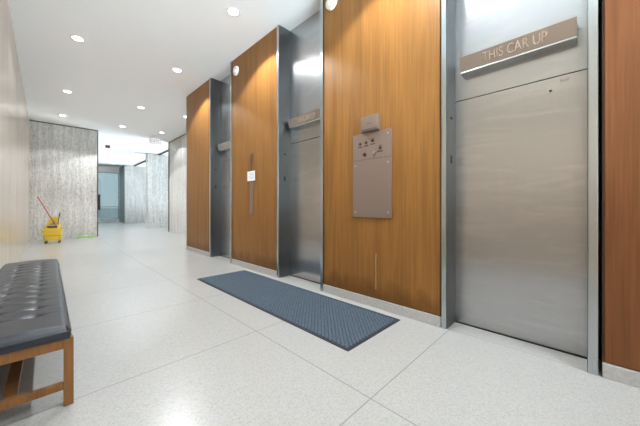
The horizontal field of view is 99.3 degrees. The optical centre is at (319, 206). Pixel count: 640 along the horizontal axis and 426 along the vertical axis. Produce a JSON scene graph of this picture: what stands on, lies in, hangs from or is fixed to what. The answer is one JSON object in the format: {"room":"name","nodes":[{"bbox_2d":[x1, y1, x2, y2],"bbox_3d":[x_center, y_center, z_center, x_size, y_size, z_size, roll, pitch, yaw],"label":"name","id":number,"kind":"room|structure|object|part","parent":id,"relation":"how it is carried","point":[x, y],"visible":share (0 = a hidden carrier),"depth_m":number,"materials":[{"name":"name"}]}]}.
{"room":"lobby","nodes":[
{"label":"lobby","id":0,"kind":"room"},
{"bbox_2d":[0,0,28,268],"bbox_3d":[-8.323,-0.865,7.547,26.750,3.970,0.250,0,0,45],"label":"wall","id":1,"kind":"structure","parent":0,"point":[14,117],"depth_m":4.31,"materials":[{"name":"beige stone"}]},
{"bbox_2d":[29,121,96,240],"bbox_3d":[-9.029,-0.865,9.643,0.240,3.970,1.737,0,0,45],"label":"stone wall","id":2,"kind":"structure","parent":0,"point":[62,159],"depth_m":9.52,"materials":[{"name":"stone"}]},
{"bbox_2d":[29,120,96,130],"bbox_3d":[-8.936,-2.835,9.551,0.019,0.030,1.737,0,0,45],"label":"trim","id":3,"kind":"structure","parent":2,"relation":"attached to","point":[29,120],"depth_m":9.48,"materials":[{"name":"brown metal"}]},
{"bbox_2d":[97,130,97,235],"bbox_3d":[-8.405,-0.865,10.266,0.290,3.970,0.024,0,0,45],"label":"trim","id":4,"kind":"structure","parent":2,"relation":"attached to","point":[97,130],"depth_m":10.16,"materials":[{"name":"brown metal"}]},
{"bbox_2d":[98,194,99,209],"bbox_3d":[-8.374,-0.160,10.305,0.100,0.600,0.075,0,0,45],"label":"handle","id":5,"kind":"object","parent":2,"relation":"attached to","point":[98,194],"visible":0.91,"depth_m":10.27,"materials":[{"name":"black metal"}]},
{"bbox_2d":[98,166,118,221],"bbox_3d":[-15.127,-0.865,19.631,0.120,3.970,7.362,0,0,45],"label":"window","id":6,"kind":"structure","parent":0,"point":[108,177],"depth_m":19.55,"materials":[{"name":"blue glass"}]},
{"bbox_3d":[-16.235,0.995,18.497,0.100,0.250,4.192,0,0,45],"label":"sill","id":7,"kind":"part","parent":6,"relation":"part of","materials":[{"name":"silver metal"}]},
{"bbox_2d":[125,165,145,222],"bbox_3d":[-13.541,-0.865,19.870,1.800,3.970,1.490,0,0,45],"label":"stone wall","id":8,"kind":"structure","parent":0,"point":[135,176],"depth_m":19.15,"materials":[{"name":"stone"}]},
{"bbox_2d":[119,165,124,222],"bbox_3d":[-14.068,-0.865,19.322,1.820,3.970,0.029,0,0,45],"label":"trim","id":9,"kind":"structure","parent":8,"relation":"attached to","point":[122,168],"depth_m":19.11,"materials":[{"name":"grey metal"}]},
{"bbox_2d":[146,153,167,226],"bbox_3d":[-8.743,-0.865,15.300,0.450,3.970,1.740,0,0,45],"label":"stone wall","id":10,"kind":"structure","parent":0,"point":[156,165],"depth_m":14.82,"materials":[{"name":"stone"}]},
{"bbox_2d":[8,0,319,167],"bbox_3d":[-5.736,-2.925,10.341,27.100,0.150,7.962,0,0,45],"label":"ceiling","id":11,"kind":"structure","parent":0,"point":[130,50],"depth_m":5.10,"materials":[{"name":"white paint"}]},
{"bbox_2d":[70,35,84,41],"bbox_3d":[-4.112,-2.845,4.616,0.190,0.008,0.190,0,0,45],"label":"recessed light","id":12,"kind":"object","parent":11,"relation":"in","point":[74,37],"visible":1,"depth_m":4.61,"materials":[{"name":"white plastic"}]},
{"bbox_2d":[149,135,160,144],"bbox_3d":[-6.636,-2.675,10.924,0.060,0.350,0.420,0,0,45],"label":"exit sign","id":13,"kind":"object","parent":11,"relation":"hanging from","point":[154,140],"visible":1,"depth_m":10.91,"materials":[{"name":"white plastic"}]},
{"bbox_2d":[172,68,181,72],"bbox_3d":[-2.987,-2.845,5.683,0.190,0.008,0.190,0,0,45],"label":"recessed light","id":14,"kind":"object","parent":11,"relation":"in","point":[178,70],"visible":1,"depth_m":5.69,"materials":[{"name":"white"}]},
{"bbox_2d":[227,7,239,16],"bbox_3d":[-1.266,-2.845,3.981,0.190,0.008,0.190,0,0,45],"label":"recessed light","id":15,"kind":"object","parent":11,"relation":"in","point":[232,11],"visible":1,"depth_m":3.97,"materials":[{"name":"white plastic"}]},
{"bbox_2d":[169,135,185,234],"bbox_3d":[-4.567,-0.865,10.129,5.740,3.970,0.220,0,0,45],"label":"stone wall","id":16,"kind":"structure","parent":0,"point":[177,148],"depth_m":11.33,"materials":[{"name":"stone"}]},
{"bbox_2d":[168,142,168,231],"bbox_3d":[-6.632,-0.865,12.154,0.035,3.970,0.265,0,0,45],"label":"trim","id":17,"kind":"structure","parent":16,"relation":"attached to","point":[168,142],"depth_m":12.05,"materials":[{"name":"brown metal"}]},
{"bbox_2d":[186,97,186,245],"bbox_3d":[-1.930,-0.865,8.658,0.068,3.970,4.404,0,0,45],"label":"wall","id":18,"kind":"structure","parent":0,"point":[186,97],"depth_m":7.10,"materials":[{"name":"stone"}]},
{"bbox_2d":[0,222,639,425],"bbox_3d":[-5.736,1.180,10.341,27.100,0.120,7.962,0,0,45],"label":"floor","id":19,"kind":"structure","parent":0,"point":[156,344],"depth_m":1.89,"materials":[{"name":"stone"}]},
{"bbox_2d":[0,259,73,411],"bbox_3d":[-2.555,0.889,2.359,0.486,0.459,2.811,0,0,-45],"label":"bench","id":20,"kind":"object","parent":19,"relation":"on","point":[34,315],"visible":1,"depth_m":1.59,"materials":[{"name":"black leather"}]},
{"bbox_3d":[-1.587,0.768,1.390,0.401,0.054,0.040,0,0,-45],"label":"rail","id":21,"kind":"part","parent":20,"relation":"part of","materials":[{"name":"brown wood"}]},
{"bbox_2d":[0,259,70,354],"bbox_3d":[-2.555,0.700,2.359,0.460,0.079,2.802,0,0,-45],"label":"cushion","id":22,"kind":"object","parent":20,"relation":"on","point":[34,314],"depth_m":1.80,"materials":[{"name":"black leather"}]},
{"bbox_3d":[-1.430,0.930,1.547,0.042,0.378,0.042,0,0,-45],"label":"leg","id":23,"kind":"part","parent":20,"relation":"part of","materials":[{"name":"brown wood"}]},
{"bbox_2d":[41,213,63,243],"bbox_3d":[-8.234,0.654,8.384,0.456,0.930,0.320,0,0,-35],"label":"bucket","id":24,"kind":"object","parent":19,"relation":"on","point":[51,232],"visible":1,"depth_m":8.32,"materials":[{"name":"yellow plastic"}]},
{"bbox_2d":[37,196,57,225],"bbox_3d":[-8.376,0.158,8.369,0.573,0.933,0.138,0,0,-6],"label":"mop","id":25,"kind":"object","parent":24,"relation":"on","point":[53,223],"visible":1,"depth_m":8.34,"materials":[{"name":"red wood"}]},
{"bbox_2d":[41,229,63,240],"bbox_3d":[-8.234,0.878,8.384,0.456,0.326,0.320,0,0,-35],"label":"tub","id":26,"kind":"object","parent":24,"relation":"in","point":[48,234],"depth_m":8.28,"materials":[{"name":"yellow plastic"}]},
{"bbox_2d":[76,235,93,237],"bbox_3d":[-8.469,1.077,9.825,0.174,0.084,0.480,0,0,40],"label":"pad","id":27,"kind":"object","parent":19,"relation":"on","point":[83,236],"visible":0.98,"depth_m":9.78,"materials":[{"name":"green"}]},
{"bbox_2d":[209,61,231,263],"bbox_3d":[-1.995,-0.864,5.785,1.010,3.968,0.290,0,0,45],"label":"elevator","id":28,"kind":"object","parent":19,"relation":"on","point":[220,92],"visible":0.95,"depth_m":6.03,"materials":[{"name":"grey metal"}]},
{"bbox_3d":[-2.340,-0.865,6.126,0.042,3.967,0.290,0,0,45],"label":"frame post","id":29,"kind":"part","parent":28,"relation":"part of","materials":[{"name":"metal"}]},
{"bbox_3d":[-1.924,-1.932,5.862,0.912,1.832,0.030,0,0,45],"label":"transom panel","id":30,"kind":"part","parent":28,"relation":"part of","materials":[{"name":"metal"}]},
{"bbox_3d":[-1.924,0.049,5.862,0.912,2.114,0.030,0,0,45],"label":"door","id":31,"kind":"part","parent":28,"relation":"part of","materials":[{"name":"metal"}]},
{"bbox_3d":[-1.653,-0.865,5.447,0.048,3.967,0.290,0,0,45],"label":"frame post","id":32,"kind":"part","parent":28,"relation":"part of","materials":[{"name":"metal"}]},
{"bbox_2d":[197,270,399,350],"bbox_3d":[-0.553,1.113,3.437,2.980,0.012,0.825,0,0,45],"label":"floor mat","id":33,"kind":"object","parent":19,"relation":"on","point":[344,325],"visible":1,"depth_m":2.96,"materials":[{"name":"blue rubber"}]},
{"bbox_2d":[277,0,323,291],"bbox_3d":[-0.222,-0.864,4.031,1.010,3.968,0.290,0,0,45],"label":"elevator","id":34,"kind":"object","parent":19,"relation":"on","point":[300,50],"visible":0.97,"depth_m":4.22,"materials":[{"name":"grey metal"}]},
{"bbox_3d":[-0.566,-0.865,4.371,0.042,3.967,0.290,0,0,45],"label":"frame post","id":35,"kind":"part","parent":34,"relation":"part of","materials":[{"name":"metal"}]},
{"bbox_3d":[-0.150,-1.932,4.107,0.912,1.832,0.030,0,0,45],"label":"transom panel","id":36,"kind":"part","parent":34,"relation":"part of","materials":[{"name":"metal"}]},
{"bbox_3d":[-0.150,0.049,4.107,0.912,2.114,0.030,0,0,45],"label":"door","id":37,"kind":"part","parent":34,"relation":"part of","materials":[{"name":"metal"}]},
{"bbox_3d":[0.121,-0.865,3.692,0.048,3.967,0.290,0,0,45],"label":"frame post","id":38,"kind":"part","parent":34,"relation":"part of","materials":[{"name":"metal"}]},
{"bbox_2d":[441,0,597,375],"bbox_3d":[1.577,-0.864,2.252,1.010,3.968,0.290,0,0,45],"label":"elevator","id":39,"kind":"object","parent":19,"relation":"on","point":[519,78],"visible":1,"depth_m":2.27,"materials":[{"name":"metal"}]},
{"bbox_3d":[1.233,-0.865,2.592,0.042,3.967,0.290,0,0,45],"label":"frame post","id":40,"kind":"part","parent":39,"relation":"part of","materials":[{"name":"metal"}]},
{"bbox_3d":[1.649,-1.932,2.328,0.912,1.832,0.030,0,0,45],"label":"transom panel","id":41,"kind":"part","parent":39,"relation":"part of","materials":[{"name":"metal"}]},
{"bbox_3d":[1.649,0.049,2.328,0.912,2.114,0.030,0,0,45],"label":"door","id":42,"kind":"part","parent":39,"relation":"part of","materials":[{"name":"metal"}]},
{"bbox_3d":[1.919,-0.865,1.913,0.048,3.967,0.290,0,0,45],"label":"frame post","id":43,"kind":"part","parent":39,"relation":"part of","materials":[{"name":"metal"}]},
{"bbox_2d":[325,0,638,371],"bbox_3d":[1.764,-0.865,2.092,4.533,3.970,0.263,0,0,45],"label":"wall","id":44,"kind":"structure","parent":0,"point":[602,1],"depth_m":1.80,"materials":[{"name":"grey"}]},
{"bbox_2d":[323,284,440,326],"bbox_3d":[0.587,1.073,3.053,1.506,0.095,0.025,0,0,45],"label":"baseboard","id":45,"kind":"structure","parent":44,"relation":"attached to","point":[428,318],"depth_m":2.90,"materials":[{"name":"stone"}]},
{"bbox_2d":[324,0,439,315],"bbox_3d":[0.590,-0.914,3.057,1.490,3.868,0.015,0,0,45],"label":"wood panel","id":46,"kind":"object","parent":44,"relation":"attached to","point":[382,57],"visible":0.97,"depth_m":2.91,"materials":[{"name":"brown wood"}]},
{"bbox_2d":[326,0,336,10],"bbox_3d":[0.133,-2.595,3.454,0.172,0.172,0.062,0,0,45],"label":"fire alarm strobe","id":47,"kind":"object","parent":46,"relation":"attached to","point":[330,4],"visible":1,"depth_m":3.44,"materials":[{"name":"white plastic"}]},
{"bbox_2d":[360,113,379,133],"bbox_3d":[0.559,-0.923,3.035,0.236,0.172,0.058,0,0,45],"label":"box","id":48,"kind":"object","parent":46,"relation":"attached to","point":[371,123],"visible":1,"depth_m":3.01,"materials":[{"name":"silver"}]},
{"bbox_2d":[353,128,391,217],"bbox_3d":[0.570,-0.355,3.047,0.510,0.960,0.026,0,0,45],"label":"panel","id":49,"kind":"object","parent":46,"relation":"attached to","point":[372,151],"visible":1,"depth_m":3.02,"materials":[{"name":"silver metal"}]},
{"bbox_2d":[602,362,639,387],"bbox_3d":[2.568,1.073,1.094,1.988,0.095,0.025,0,0,45],"label":"baseboard","id":50,"kind":"structure","parent":44,"relation":"attached to","point":[627,376],"depth_m":1.73,"materials":[{"name":"stone"}]},
{"bbox_2d":[605,0,639,371],"bbox_3d":[2.572,-0.914,1.096,1.968,3.868,0.015,0,0,45],"label":"wood panel","id":51,"kind":"object","parent":44,"relation":"attached to","point":[622,17],"visible":1,"depth_m":1.73,"materials":[{"name":"brown wood"}]},
{"bbox_2d":[598,0,600,358],"bbox_3d":[0.925,-0.865,4.753,9.470,3.970,2.340,0,0,45],"label":"wall","id":52,"kind":"structure","parent":0,"point":[599,1],"depth_m":2.00,"materials":[{"name":"brown"}]},
{"bbox_3d":[-1.098,-0.865,4.923,1.471,3.970,0.263,0,0,45],"label":"wall","id":53,"kind":"structure","parent":0,"visible":0},
{"bbox_2d":[232,259,276,276],"bbox_3d":[-1.200,1.073,4.820,1.471,0.095,0.025,0,0,45],"label":"baseboard","id":54,"kind":"structure","parent":53,"relation":"attached to","point":[267,271],"depth_m":4.72,"materials":[{"name":"stone"}]},
{"bbox_2d":[232,27,276,270],"bbox_3d":[-1.202,-0.914,4.818,1.455,3.868,0.031,0,0,45],"label":"wood panel","id":55,"kind":"object","parent":53,"relation":"attached to","point":[254,87],"depth_m":4.74,"materials":[{"name":"brown wood"}]},
{"bbox_2d":[233,66,238,75],"bbox_3d":[-1.620,-2.595,5.188,0.172,0.172,0.062,0,0,45],"label":"fire alarm strobe","id":56,"kind":"object","parent":55,"relation":"attached to","point":[236,68],"visible":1,"depth_m":5.15,"materials":[{"name":"white plastic"}]},
{"bbox_2d":[247,171,254,180],"bbox_3d":[-1.219,-0.540,4.811,0.250,0.170,0.002,0,0,45],"label":"notice sheet","id":57,"kind":"object","parent":55,"relation":"attached to","point":[251,174],"visible":1,"depth_m":4.81,"materials":[{"name":"white paper"}]},
{"bbox_3d":[-1.212,-0.800,4.821,0.095,0.300,0.010,0,0,45],"label":"plate","id":58,"kind":"part","parent":55,"relation":"part of","materials":[{"name":"brown metal"}]},
{"bbox_3d":[-1.213,-0.400,4.817,0.110,1.100,0.016,0,0,45],"label":"indicator strip","id":59,"kind":"part","parent":55,"relation":"part of","materials":[{"name":"metal"}]},
{"bbox_3d":[-1.211,-0.150,4.820,0.110,0.600,0.010,0,0,45],"label":"plate","id":60,"kind":"part","parent":55,"relation":"part of","materials":[{"name":"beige metal"}]},
{"bbox_3d":[-2.855,-0.865,6.660,1.423,3.970,0.263,0,0,45],"label":"wall","id":61,"kind":"structure","parent":0,"visible":0},
{"bbox_2d":[186,246,208,256],"bbox_3d":[-2.956,1.073,6.558,1.423,0.095,0.025,0,0,45],"label":"baseboard","id":62,"kind":"structure","parent":61,"relation":"attached to","point":[195,250],"depth_m":6.50,"materials":[{"name":"stone"}]},
{"bbox_2d":[187,80,208,251],"bbox_3d":[-2.953,-0.914,6.561,1.407,3.868,0.015,0,0,45],"label":"wood panel","id":63,"kind":"object","parent":61,"relation":"attached to","point":[198,100],"visible":1,"depth_m":6.50,"materials":[{"name":"brown wood"}]}
]}

